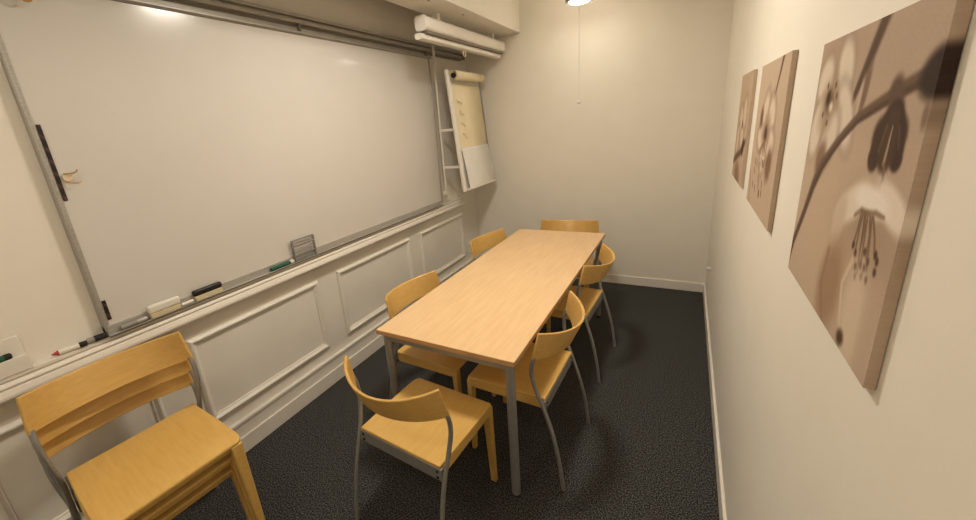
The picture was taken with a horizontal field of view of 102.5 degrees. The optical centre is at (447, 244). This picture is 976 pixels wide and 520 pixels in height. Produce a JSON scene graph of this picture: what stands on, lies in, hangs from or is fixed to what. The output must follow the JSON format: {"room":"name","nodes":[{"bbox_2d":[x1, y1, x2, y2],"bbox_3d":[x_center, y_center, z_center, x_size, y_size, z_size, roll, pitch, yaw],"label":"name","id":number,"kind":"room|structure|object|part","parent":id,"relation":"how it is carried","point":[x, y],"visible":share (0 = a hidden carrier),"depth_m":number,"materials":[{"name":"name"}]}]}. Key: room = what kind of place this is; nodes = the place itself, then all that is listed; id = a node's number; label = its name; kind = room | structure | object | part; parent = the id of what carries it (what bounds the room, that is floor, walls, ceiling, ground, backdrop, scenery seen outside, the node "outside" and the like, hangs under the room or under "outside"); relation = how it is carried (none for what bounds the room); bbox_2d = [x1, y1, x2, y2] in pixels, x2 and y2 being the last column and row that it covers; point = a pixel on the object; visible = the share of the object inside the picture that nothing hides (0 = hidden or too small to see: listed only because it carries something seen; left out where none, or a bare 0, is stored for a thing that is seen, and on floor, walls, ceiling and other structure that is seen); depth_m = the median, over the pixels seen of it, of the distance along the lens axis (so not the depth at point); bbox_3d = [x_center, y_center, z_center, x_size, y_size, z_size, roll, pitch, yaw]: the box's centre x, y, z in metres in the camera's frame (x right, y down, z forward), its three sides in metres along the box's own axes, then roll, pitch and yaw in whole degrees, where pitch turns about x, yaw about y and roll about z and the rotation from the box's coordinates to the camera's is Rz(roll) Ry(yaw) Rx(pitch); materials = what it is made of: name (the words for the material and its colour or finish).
{"room":"meeting room","nodes":[
{"label":"meeting room","id":0,"kind":"room"},
{"bbox_2d":[0,0,477,519],"bbox_3d":[-0.963,-0.406,2.457,0.100,2.850,4.704,4,19,30],"label":"wall","id":1,"kind":"structure","parent":0,"point":[45,300],"depth_m":2.06,"materials":[{"name":"paint"}]},
{"bbox_2d":[0,397,166,519],"bbox_3d":[-1.486,0.839,1.616,0.021,0.490,0.560,4,19,30],"label":"trim","id":2,"kind":"structure","parent":1,"relation":"attached to","point":[7,512],"depth_m":1.43,"materials":[{"name":"paint"}]},
{"bbox_2d":[0,0,443,337],"bbox_3d":[-0.791,-0.640,2.554,0.066,1.314,2.732,4,19,30],"label":"whiteboard","id":3,"kind":"object","parent":1,"relation":"attached to","point":[200,148],"depth_m":1.90,"materials":[{"name":"plastic"}]},
{"bbox_3d":[-1.473,-0.302,1.452,0.004,0.280,0.013,4,19,30],"label":"magnetic strip","id":4,"kind":"part","parent":3,"relation":"part of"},
{"bbox_3d":[-1.487,-0.256,1.454,0.036,1.301,0.019,4,19,30],"label":"frame","id":5,"kind":"part","parent":3,"relation":"part of","materials":[{"name":"metal"}]},
{"bbox_2d":[62,169,81,183],"bbox_3d":[-1.441,-0.260,1.492,0.024,0.053,0.049,4,19,30],"label":"hook","id":6,"kind":"object","parent":3,"relation":"attached to","point":[67,177],"visible":1,"depth_m":1.49,"materials":[{"name":"beige plastic"}]},
{"bbox_3d":[-1.419,0.271,1.621,0.004,0.086,0.013,4,19,30],"label":"magnetic strip","id":7,"kind":"part","parent":3,"relation":"part of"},
{"bbox_2d":[119,316,147,329],"bbox_3d":[-1.359,0.337,1.689,0.023,0.023,0.100,4,19,30],"label":"marker","id":8,"kind":"object","parent":3,"relation":"in","point":[144,318],"visible":1,"depth_m":1.68,"materials":[{"name":"grey plastic"}]},
{"bbox_2d":[146,296,181,318],"bbox_3d":[-1.298,0.283,1.786,0.025,0.060,0.131,4,19,30],"label":"eraser","id":9,"kind":"object","parent":3,"relation":"on","point":[163,307],"visible":1,"depth_m":1.77,"materials":[{"name":"beige fabric"}]},
{"bbox_2d":[181,299,193,306],"bbox_3d":[-1.247,0.276,1.869,0.019,0.018,0.055,4,19,30],"label":"marker","id":10,"kind":"object","parent":3,"relation":"on","point":[190,301],"visible":1,"depth_m":1.86,"materials":[{"name":"beige plastic"}]},
{"bbox_2d":[191,281,222,300],"bbox_3d":[-1.199,0.230,1.946,0.025,0.054,0.143,4,19,30],"label":"eraser","id":11,"kind":"object","parent":3,"relation":"on","point":[199,294],"visible":1,"depth_m":1.93,"materials":[{"name":"beige fabric"}]},
{"bbox_2d":[102,201,443,337],"bbox_3d":[-0.746,-0.024,2.712,0.066,0.040,2.682,4,19,30],"label":"tray","id":12,"kind":"object","parent":3,"relation":"on","point":[111,327],"depth_m":2.27,"materials":[{"name":"metal"}]},
{"bbox_2d":[270,259,294,270],"bbox_3d":[-0.978,0.118,2.306,0.024,0.024,0.160,4,19,30],"label":"marker","id":13,"kind":"object","parent":3,"relation":"on","point":[291,261],"visible":1,"depth_m":2.29,"materials":[{"name":"green plastic"}]},
{"bbox_2d":[290,234,316,261],"bbox_3d":[-0.896,0.018,2.429,0.022,0.134,0.169,4,19,30],"label":"wire rack","id":14,"kind":"object","parent":3,"relation":"in","point":[311,235],"visible":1,"depth_m":2.41,"materials":[{"name":"grey metal"}]},
{"bbox_3d":[-0.123,-1.037,3.663,0.036,1.301,0.022,4,19,30],"label":"frame","id":15,"kind":"part","parent":3,"relation":"part of","materials":[{"name":"metal"}]},
{"bbox_2d":[0,196,465,406],"bbox_3d":[-0.932,0.152,2.418,0.067,0.096,4.350,4,19,30],"label":"trim","id":16,"kind":"structure","parent":1,"relation":"attached to","point":[45,370],"depth_m":1.84,"materials":[{"name":"paint"}]},
{"bbox_2d":[0,335,33,379],"bbox_3d":[-1.605,0.422,1.328,0.046,0.124,0.240,4,19,30],"label":"holder","id":17,"kind":"object","parent":16,"relation":"on","point":[21,361],"visible":1,"depth_m":1.40,"materials":[{"name":"beige plastic"}]},
{"bbox_2d":[0,353,12,362],"bbox_3d":[-1.597,0.416,1.336,0.024,0.024,0.145,4,19,30],"label":"marker","id":18,"kind":"object","parent":17,"relation":"in","point":[8,356],"visible":1,"depth_m":1.38,"materials":[{"name":"green plastic"}]},
{"bbox_3d":[-1.621,0.420,1.337,0.008,0.124,0.240,4,19,30],"label":"plate","id":19,"kind":"part","parent":17,"relation":"part of","materials":[{"name":"beige plastic"}]},
{"bbox_2d":[51,341,87,355],"bbox_3d":[-1.475,0.405,1.521,0.023,0.023,0.104,8,21,39],"label":"marker","id":20,"kind":"object","parent":16,"relation":"on","point":[83,343],"visible":1,"depth_m":1.52,"materials":[{"name":"beige plastic"}]},
{"bbox_2d":[86,332,108,343],"bbox_3d":[-1.428,0.379,1.589,0.026,0.025,0.068,7,20,36],"label":"marker","id":21,"kind":"object","parent":16,"relation":"on","point":[104,335],"visible":1,"depth_m":1.58,"materials":[{"name":"grey plastic"}]},
{"bbox_2d":[186,281,329,419],"bbox_3d":[-1.052,0.590,2.319,0.021,0.490,0.825,4,19,30],"label":"trim","id":22,"kind":"structure","parent":1,"relation":"attached to","point":[191,344],"depth_m":2.21,"materials":[{"name":"paint"}]},
{"bbox_2d":[112,0,464,60],"bbox_3d":[-1.006,-1.237,2.117,0.060,0.108,4.585,4,19,30],"label":"sliding rail","id":23,"kind":"object","parent":1,"relation":"attached to","point":[233,11],"visible":0.94,"depth_m":2.25,"materials":[{"name":"metal"}]},
{"bbox_2d":[427,43,495,194],"bbox_3d":[0.160,-1.210,3.800,0.320,1.345,0.662,4,19,30],"label":"flipchart","id":24,"kind":"object","parent":23,"relation":"hanging from","point":[475,166],"visible":0.98,"depth_m":3.71,"materials":[{"name":"beige paper"}]},
{"bbox_3d":[-0.093,-1.149,3.638,0.058,1.325,0.020,4,19,30],"label":"hanger post","id":25,"kind":"part","parent":24,"relation":"part of","materials":[{"name":"beige plastic"}]},
{"bbox_3d":[0.004,-1.063,3.608,0.167,0.024,0.018,4,19,30],"label":"hanger arm","id":26,"kind":"part","parent":24,"relation":"part of","materials":[{"name":"beige plastic"}]},
{"bbox_3d":[0.048,-0.737,3.696,0.196,0.024,0.018,4,19,30],"label":"hanger arm","id":27,"kind":"part","parent":24,"relation":"part of","materials":[{"name":"beige plastic"}]},
{"bbox_3d":[0.073,-1.018,3.541,0.136,1.074,0.043,4,19,30],"label":"rail","id":28,"kind":"part","parent":24,"relation":"part of","materials":[{"name":"beige plastic"}]},
{"bbox_3d":[0.392,-1.196,4.058,0.106,1.041,0.016,4,19,30],"label":"rail","id":29,"kind":"part","parent":24,"relation":"part of","materials":[{"name":"grey plastic"}]},
{"bbox_2d":[229,253,480,452],"bbox_3d":[-0.786,0.866,2.798,0.030,0.195,4.704,4,19,30],"label":"baseboard","id":30,"kind":"structure","parent":1,"relation":"attached to","point":[266,418],"depth_m":2.55,"materials":[{"name":"paint"}]},
{"bbox_2d":[336,238,413,333],"bbox_3d":[-0.539,0.296,3.150,0.021,0.490,0.865,4,19,30],"label":"trim","id":31,"kind":"structure","parent":1,"relation":"attached to","point":[349,328],"depth_m":2.97,"materials":[{"name":"paint"}]},
{"bbox_2d":[419,213,465,273],"bbox_3d":[-0.032,0.006,3.971,0.021,0.490,0.810,4,19,30],"label":"trim","id":32,"kind":"structure","parent":1,"relation":"attached to","point":[432,228],"depth_m":3.97,"materials":[{"name":"paint"}]},
{"bbox_2d":[172,279,719,519],"bbox_3d":[0.197,1.083,2.267,2.487,0.100,4.904,4,19,30],"label":"floor","id":33,"kind":"structure","parent":0,"point":[646,451],"depth_m":2.06,"materials":[{"name":"carpet"}]},
{"bbox_2d":[38,373,250,519],"bbox_3d":[-1.157,0.955,1.562,0.523,0.790,0.507,6,20,35],"label":"chair","id":34,"kind":"object","parent":33,"relation":"on","point":[75,433],"visible":0.25,"depth_m":1.53,"materials":[{"name":"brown wood"}]},
{"bbox_3d":[-1.424,1.061,1.492,0.154,0.676,0.034,6,20,35],"label":"leg","id":35,"kind":"part","parent":34,"relation":"part of","materials":[{"name":"grey metal"}]},
{"bbox_3d":[-1.336,0.632,1.576,0.156,0.149,0.507,6,20,35],"label":"backrest","id":36,"kind":"part","parent":34,"relation":"part of","materials":[{"name":"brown wood"}]},
{"bbox_2d":[32,360,254,519],"bbox_3d":[-1.134,0.886,1.520,0.523,0.790,0.507,6,20,35],"label":"chair","id":37,"kind":"object","parent":34,"relation":"on","point":[61,425],"visible":0.3,"depth_m":1.47,"materials":[{"name":"brown wood"}]},
{"bbox_3d":[-1.401,0.992,1.450,0.154,0.676,0.034,6,20,35],"label":"leg","id":38,"kind":"part","parent":37,"relation":"part of","materials":[{"name":"grey metal"}]},
{"bbox_3d":[-1.254,0.859,1.598,0.014,0.054,0.434,6,20,35],"label":"rail","id":39,"kind":"part","parent":37,"relation":"part of","materials":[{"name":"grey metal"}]},
{"bbox_3d":[-1.313,0.564,1.534,0.156,0.149,0.507,6,20,35],"label":"backrest","id":40,"kind":"part","parent":37,"relation":"part of","materials":[{"name":"brown wood"}]},
{"bbox_2d":[15,331,264,519],"bbox_3d":[-1.112,0.818,1.478,0.523,0.790,0.507,6,20,35],"label":"chair","id":41,"kind":"object","parent":37,"relation":"on","point":[128,479],"visible":0.99,"depth_m":1.43,"materials":[{"name":"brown wood"}]},
{"bbox_3d":[-1.379,0.924,1.409,0.154,0.676,0.034,6,20,35],"label":"leg","id":42,"kind":"part","parent":41,"relation":"part of","materials":[{"name":"grey metal"}]},
{"bbox_3d":[-1.232,0.791,1.556,0.014,0.054,0.434,6,20,35],"label":"rail","id":43,"kind":"part","parent":41,"relation":"part of","materials":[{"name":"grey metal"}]},
{"bbox_3d":[-1.291,0.495,1.493,0.156,0.149,0.507,6,20,35],"label":"backrest","id":44,"kind":"part","parent":41,"relation":"part of","materials":[{"name":"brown wood"}]},
{"bbox_3d":[-1.076,0.803,1.446,0.366,0.042,0.424,6,20,35],"label":"seat frame","id":45,"kind":"part","parent":41,"relation":"part of","materials":[{"name":"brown wood"}]},
{"bbox_3d":[-1.072,0.780,1.435,0.406,0.022,0.432,6,20,35],"label":"seat","id":46,"kind":"part","parent":41,"relation":"part of","materials":[{"name":"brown wood"}]},
{"bbox_3d":[-1.111,0.791,1.772,0.154,0.676,0.034,6,20,35],"label":"leg","id":47,"kind":"part","parent":41,"relation":"part of","materials":[{"name":"grey metal"}]},
{"bbox_3d":[-0.785,0.958,1.537,0.032,0.428,0.041,6,20,35],"label":"leg","id":48,"kind":"part","parent":41,"relation":"part of","materials":[{"name":"brown wood"}]},
{"bbox_3d":[-1.098,0.871,1.488,0.366,0.042,0.424,6,20,35],"label":"seat frame","id":49,"kind":"part","parent":37,"relation":"part of","materials":[{"name":"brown wood"}]},
{"bbox_3d":[-1.095,0.848,1.477,0.406,0.022,0.432,6,20,35],"label":"seat","id":50,"kind":"part","parent":37,"relation":"part of","materials":[{"name":"brown wood"}]},
{"bbox_3d":[-1.133,0.860,1.814,0.154,0.676,0.034,6,20,35],"label":"leg","id":51,"kind":"part","parent":37,"relation":"part of","materials":[{"name":"grey metal"}]},
{"bbox_3d":[-0.808,1.026,1.579,0.032,0.428,0.041,6,20,35],"label":"leg","id":52,"kind":"part","parent":37,"relation":"part of","materials":[{"name":"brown wood"}]},
{"bbox_3d":[-1.121,0.939,1.530,0.366,0.042,0.424,6,20,35],"label":"seat frame","id":53,"kind":"part","parent":34,"relation":"part of","materials":[{"name":"brown wood"}]},
{"bbox_3d":[-1.117,0.917,1.519,0.406,0.022,0.432,6,20,35],"label":"seat","id":54,"kind":"part","parent":34,"relation":"part of","materials":[{"name":"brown wood"}]},
{"bbox_3d":[-1.156,0.928,1.856,0.154,0.676,0.034,6,20,35],"label":"leg","id":55,"kind":"part","parent":34,"relation":"part of","materials":[{"name":"grey metal"}]},
{"bbox_3d":[-0.830,1.095,1.621,0.032,0.428,0.041,6,20,35],"label":"leg","id":56,"kind":"part","parent":34,"relation":"part of","materials":[{"name":"brown wood"}]},
{"bbox_2d":[344,355,497,519],"bbox_3d":[-0.114,0.815,1.697,0.507,0.790,0.523,6,20,34],"label":"chair","id":57,"kind":"object","parent":33,"relation":"on","point":[427,425],"visible":1,"depth_m":1.61,"materials":[{"name":"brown wood"}]},
{"bbox_3d":[-0.398,0.897,1.714,0.034,0.676,0.154,6,20,34],"label":"leg","id":58,"kind":"part","parent":57,"relation":"part of","materials":[{"name":"grey metal"}]},
{"bbox_3d":[-0.247,0.561,1.464,0.507,0.149,0.156,6,20,34],"label":"backrest","id":59,"kind":"part","parent":57,"relation":"part of","materials":[{"name":"brown wood"}]},
{"bbox_3d":[-0.197,0.842,1.580,0.434,0.054,0.014,6,20,34],"label":"rail","id":60,"kind":"part","parent":57,"relation":"part of","materials":[{"name":"grey metal"}]},
{"bbox_3d":[-0.088,0.757,1.726,0.432,0.022,0.406,6,20,34],"label":"seat","id":61,"kind":"part","parent":57,"relation":"part of","materials":[{"name":"brown wood"}]},
{"bbox_3d":[-0.011,0.938,1.449,0.034,0.676,0.154,6,20,34],"label":"leg","id":62,"kind":"part","parent":57,"relation":"part of","materials":[{"name":"grey metal"}]},
{"bbox_3d":[-0.090,0.783,1.727,0.424,0.042,0.366,6,20,34],"label":"seat frame","id":63,"kind":"part","parent":57,"relation":"part of","materials":[{"name":"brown wood"}]},
{"bbox_3d":[0.198,0.935,1.831,0.041,0.428,0.032,6,20,34],"label":"leg","id":64,"kind":"part","parent":57,"relation":"part of","materials":[{"name":"brown wood"}]},
{"bbox_2d":[385,270,496,399],"bbox_3d":[-0.057,0.618,2.348,0.523,0.790,0.507,5,19,32],"label":"chair","id":65,"kind":"object","parent":33,"relation":"on","point":[409,291],"visible":0.44,"depth_m":2.23,"materials":[{"name":"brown wood"}]},
{"bbox_3d":[-0.319,0.727,2.267,0.154,0.676,0.034,5,19,32],"label":"leg","id":66,"kind":"part","parent":65,"relation":"part of","materials":[{"name":"grey metal"}]},
{"bbox_3d":[-0.241,0.298,2.356,0.156,0.149,0.507,5,19,32],"label":"backrest","id":67,"kind":"part","parent":65,"relation":"part of","materials":[{"name":"brown wood"}]},
{"bbox_3d":[-0.020,0.602,2.317,0.366,0.042,0.424,5,19,32],"label":"seat frame","id":68,"kind":"part","parent":65,"relation":"part of","materials":[{"name":"brown wood"}]},
{"bbox_3d":[-0.016,0.580,2.307,0.406,0.022,0.432,5,19,32],"label":"seat","id":69,"kind":"part","parent":65,"relation":"part of","materials":[{"name":"brown wood"}]},
{"bbox_3d":[0.064,0.864,2.114,0.032,0.428,0.041,5,19,32],"label":"leg","id":70,"kind":"part","parent":65,"relation":"part of","materials":[{"name":"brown wood"}]},
{"bbox_2d":[376,229,605,496],"bbox_3d":[0.489,0.511,2.640,0.728,0.730,1.965,5,19,31],"label":"meeting table","id":71,"kind":"object","parent":33,"relation":"on","point":[489,312],"visible":0.95,"depth_m":2.07,"materials":[{"name":"brown wood"}]},
{"bbox_3d":[-0.274,0.764,2.045,0.041,0.696,0.041,5,19,31],"label":"leg","id":72,"kind":"part","parent":71,"relation":"part of","materials":[{"name":"grey metal"}]},
{"bbox_3d":[0.460,0.202,2.549,0.684,0.040,1.921,5,19,31],"label":"frame","id":73,"kind":"part","parent":71,"relation":"part of","materials":[{"name":"grey metal"}]},
{"bbox_3d":[0.285,0.810,1.708,0.041,0.696,0.041,5,19,31],"label":"leg","id":74,"kind":"part","parent":71,"relation":"part of","materials":[{"name":"grey metal"}]},
{"bbox_3d":[1.254,0.267,3.238,0.041,0.696,0.041,5,19,31],"label":"leg","id":75,"kind":"part","parent":71,"relation":"part of","materials":[{"name":"grey metal"}]},
{"bbox_2d":[469,228,546,323],"bbox_3d":[0.470,0.313,3.214,0.523,0.790,0.507,8,21,39],"label":"chair","id":76,"kind":"object","parent":33,"relation":"on","point":[479,244],"visible":0.23,"depth_m":3.32,"materials":[{"name":"brown wood"}]},
{"bbox_3d":[0.300,-0.014,3.239,0.156,0.149,0.507,8,21,39],"label":"backrest","id":77,"kind":"part","parent":76,"relation":"part of","materials":[{"name":"brown wood"}]},
{"bbox_2d":[467,291,589,490],"bbox_3d":[0.427,0.671,2.012,0.523,0.790,0.507,5,19,32],"label":"chair","id":78,"kind":"object","parent":33,"relation":"on","point":[542,368],"visible":0.8,"depth_m":1.90,"materials":[{"name":"brown wood"}]},
{"bbox_3d":[0.134,0.879,2.041,0.032,0.428,0.041,5,19,32],"label":"leg","id":79,"kind":"part","parent":78,"relation":"part of","materials":[{"name":"brown wood"}]},
{"bbox_3d":[0.386,0.648,2.031,0.366,0.042,0.424,5,19,32],"label":"seat frame","id":80,"kind":"part","parent":78,"relation":"part of","materials":[{"name":"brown wood"}]},
{"bbox_3d":[0.378,0.624,2.028,0.406,0.022,0.432,5,19,32],"label":"seat","id":81,"kind":"part","parent":78,"relation":"part of","materials":[{"name":"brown wood"}]},
{"bbox_3d":[0.449,0.806,1.750,0.154,0.676,0.034,5,19,32],"label":"leg","id":82,"kind":"part","parent":78,"relation":"part of","materials":[{"name":"grey metal"}]},
{"bbox_3d":[0.547,0.668,1.930,0.014,0.054,0.434,5,19,32],"label":"rail","id":83,"kind":"part","parent":78,"relation":"part of","materials":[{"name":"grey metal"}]},
{"bbox_3d":[0.552,0.379,1.824,0.156,0.149,0.507,5,19,32],"label":"backrest","id":84,"kind":"part","parent":78,"relation":"part of","materials":[{"name":"brown wood"}]},
{"bbox_3d":[0.700,0.671,2.125,0.154,0.676,0.034,5,19,32],"label":"leg","id":85,"kind":"part","parent":78,"relation":"part of","materials":[{"name":"grey metal"}]},
{"bbox_2d":[540,219,598,323],"bbox_3d":[1.041,0.197,3.421,0.507,0.790,0.523,3,18,26],"label":"chair","id":86,"kind":"object","parent":33,"relation":"on","point":[591,226],"visible":0.28,"depth_m":3.50,"materials":[{"name":"brown wood"}]},
{"bbox_3d":[1.090,-0.163,3.488,0.507,0.149,0.156,3,18,26],"label":"backrest","id":87,"kind":"part","parent":86,"relation":"part of","materials":[{"name":"brown wood"}]},
{"bbox_3d":[1.014,0.170,3.363,0.432,0.022,0.406,3,18,26],"label":"seat","id":88,"kind":"part","parent":86,"relation":"part of","materials":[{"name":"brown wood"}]},
{"bbox_2d":[547,243,615,382],"bbox_3d":[0.870,0.421,2.717,0.523,0.790,0.507,6,20,33],"label":"chair","id":89,"kind":"object","parent":33,"relation":"on","point":[590,298],"visible":0.7,"depth_m":2.58,"materials":[{"name":"brown wood"}]},
{"bbox_3d":[0.788,0.518,3.053,0.032,0.428,0.041,6,20,33],"label":"leg","id":90,"kind":"part","parent":89,"relation":"part of","materials":[{"name":"brown wood"}]},
{"bbox_3d":[0.830,0.398,2.736,0.366,0.042,0.424,6,20,33],"label":"seat frame","id":91,"kind":"part","parent":89,"relation":"part of","materials":[{"name":"brown wood"}]},
{"bbox_3d":[0.822,0.374,2.733,0.406,0.022,0.432,6,20,33],"label":"seat","id":92,"kind":"part","parent":89,"relation":"part of","materials":[{"name":"brown wood"}]},
{"bbox_3d":[0.887,0.556,2.455,0.154,0.676,0.034,6,20,33],"label":"leg","id":93,"kind":"part","parent":89,"relation":"part of","materials":[{"name":"grey metal"}]},
{"bbox_3d":[0.989,0.418,2.633,0.014,0.054,0.434,6,20,33],"label":"rail","id":94,"kind":"part","parent":89,"relation":"part of","materials":[{"name":"grey metal"}]},
{"bbox_3d":[0.994,0.130,2.526,0.156,0.149,0.507,6,20,33],"label":"backrest","id":95,"kind":"part","parent":89,"relation":"part of","materials":[{"name":"brown wood"}]},
{"bbox_3d":[1.145,0.423,2.825,0.154,0.676,0.034,6,20,33],"label":"leg","id":96,"kind":"part","parent":89,"relation":"part of","materials":[{"name":"grey metal"}]},
{"bbox_2d":[464,0,733,283],"bbox_3d":[1.272,-1.018,3.809,2.487,2.850,0.100,4,19,30],"label":"wall","id":97,"kind":"structure","parent":0,"point":[637,156],"depth_m":3.59,"materials":[{"name":"paint"}]},
{"bbox_2d":[576,274,702,291],"bbox_3d":[1.377,0.319,4.147,2.245,0.086,0.013,4,19,30],"label":"baseboard","id":98,"kind":"structure","parent":97,"relation":"attached to","point":[650,282],"depth_m":3.77,"materials":[{"name":"paint"}]},
{"bbox_2d":[705,0,975,519],"bbox_3d":[1.088,-0.246,1.247,0.100,2.850,4.704,4,19,30],"label":"wall","id":99,"kind":"structure","parent":0,"point":[801,438],"depth_m":0.69,"materials":[{"name":"paint"}]},
{"bbox_2d":[703,284,726,519],"bbox_3d":[1.166,1.070,1.664,0.013,0.086,4.704,4,19,30],"label":"baseboard","id":100,"kind":"structure","parent":99,"relation":"attached to","point":[719,474],"depth_m":2.01,"materials":[{"name":"paint"}]},
{"bbox_2d":[732,69,757,186],"bbox_3d":[1.408,-0.556,1.860,0.012,0.491,0.422,4,19,30],"label":"print","id":101,"kind":"object","parent":99,"relation":"attached to","point":[749,80],"visible":1,"depth_m":1.78},
{"bbox_2d":[746,50,798,230],"bbox_3d":[1.056,-0.348,1.292,0.012,0.489,0.507,4,19,30],"label":"print","id":102,"kind":"object","parent":99,"relation":"attached to","point":[778,76],"visible":1,"depth_m":1.20},
{"bbox_2d":[788,0,974,389],"bbox_3d":[0.655,-0.104,0.643,0.012,0.471,0.478,4,19,30],"label":"print","id":103,"kind":"object","parent":99,"relation":"attached to","point":[885,85],"visible":1,"depth_m":0.53},
{"bbox_3d":[-0.072,-1.735,1.437,2.487,0.100,4.904,4,19,30],"label":"ceiling","id":104,"kind":"structure","parent":0,"visible":0},
{"bbox_2d":[385,0,519,38],"bbox_3d":[-0.626,-1.549,1.846,0.275,0.385,4.704,4,19,30],"label":"beam","id":105,"kind":"structure","parent":104,"relation":"attached to","point":[500,18],"depth_m":3.13,"materials":[{"name":"paint"}]},
{"bbox_2d":[414,12,504,58],"bbox_3d":[0.162,-1.709,3.264,0.099,0.256,1.401,5,19,31],"label":"projection screen","id":106,"kind":"object","parent":105,"relation":"attached to","point":[433,30],"visible":1,"depth_m":3.05,"materials":[{"name":"beige plastic"}]},
{"bbox_3d":[0.163,-1.735,3.260,0.090,0.092,1.351,5,19,31],"label":"casing","id":107,"kind":"part","parent":106,"relation":"part of","materials":[{"name":"white metal"}]},
{"bbox_2d":[565,0,592,103],"bbox_3d":[1.050,-1.704,3.109,0.219,1.105,0.219,-17,20,-34],"label":"pendant lamp","id":108,"kind":"object","parent":104,"relation":"hanging from","point":[567,2],"visible":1,"depth_m":3.04,"materials":[{"name":"grey metal"}]},
{"bbox_3d":[1.024,-1.974,3.030,0.220,0.150,0.220,4,19,30],"label":"lamp shade","id":109,"kind":"part","parent":108,"relation":"part of","materials":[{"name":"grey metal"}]},
{"bbox_3d":[1.029,-1.523,3.059,0.008,0.750,0.008,4,19,30],"label":"pull cord","id":110,"kind":"part","parent":108,"relation":"part of","materials":[{"name":"beige plastic"}]},
{"bbox_2d":[569,0,588,4],"bbox_3d":[1.030,-1.912,3.048,0.170,0.048,0.170,4,19,30],"label":"diffuser","id":111,"kind":"object","parent":108,"relation":"attached to","point":[571,2],"depth_m":3.03,"materials":[{"name":"white plastic"}]}
]}

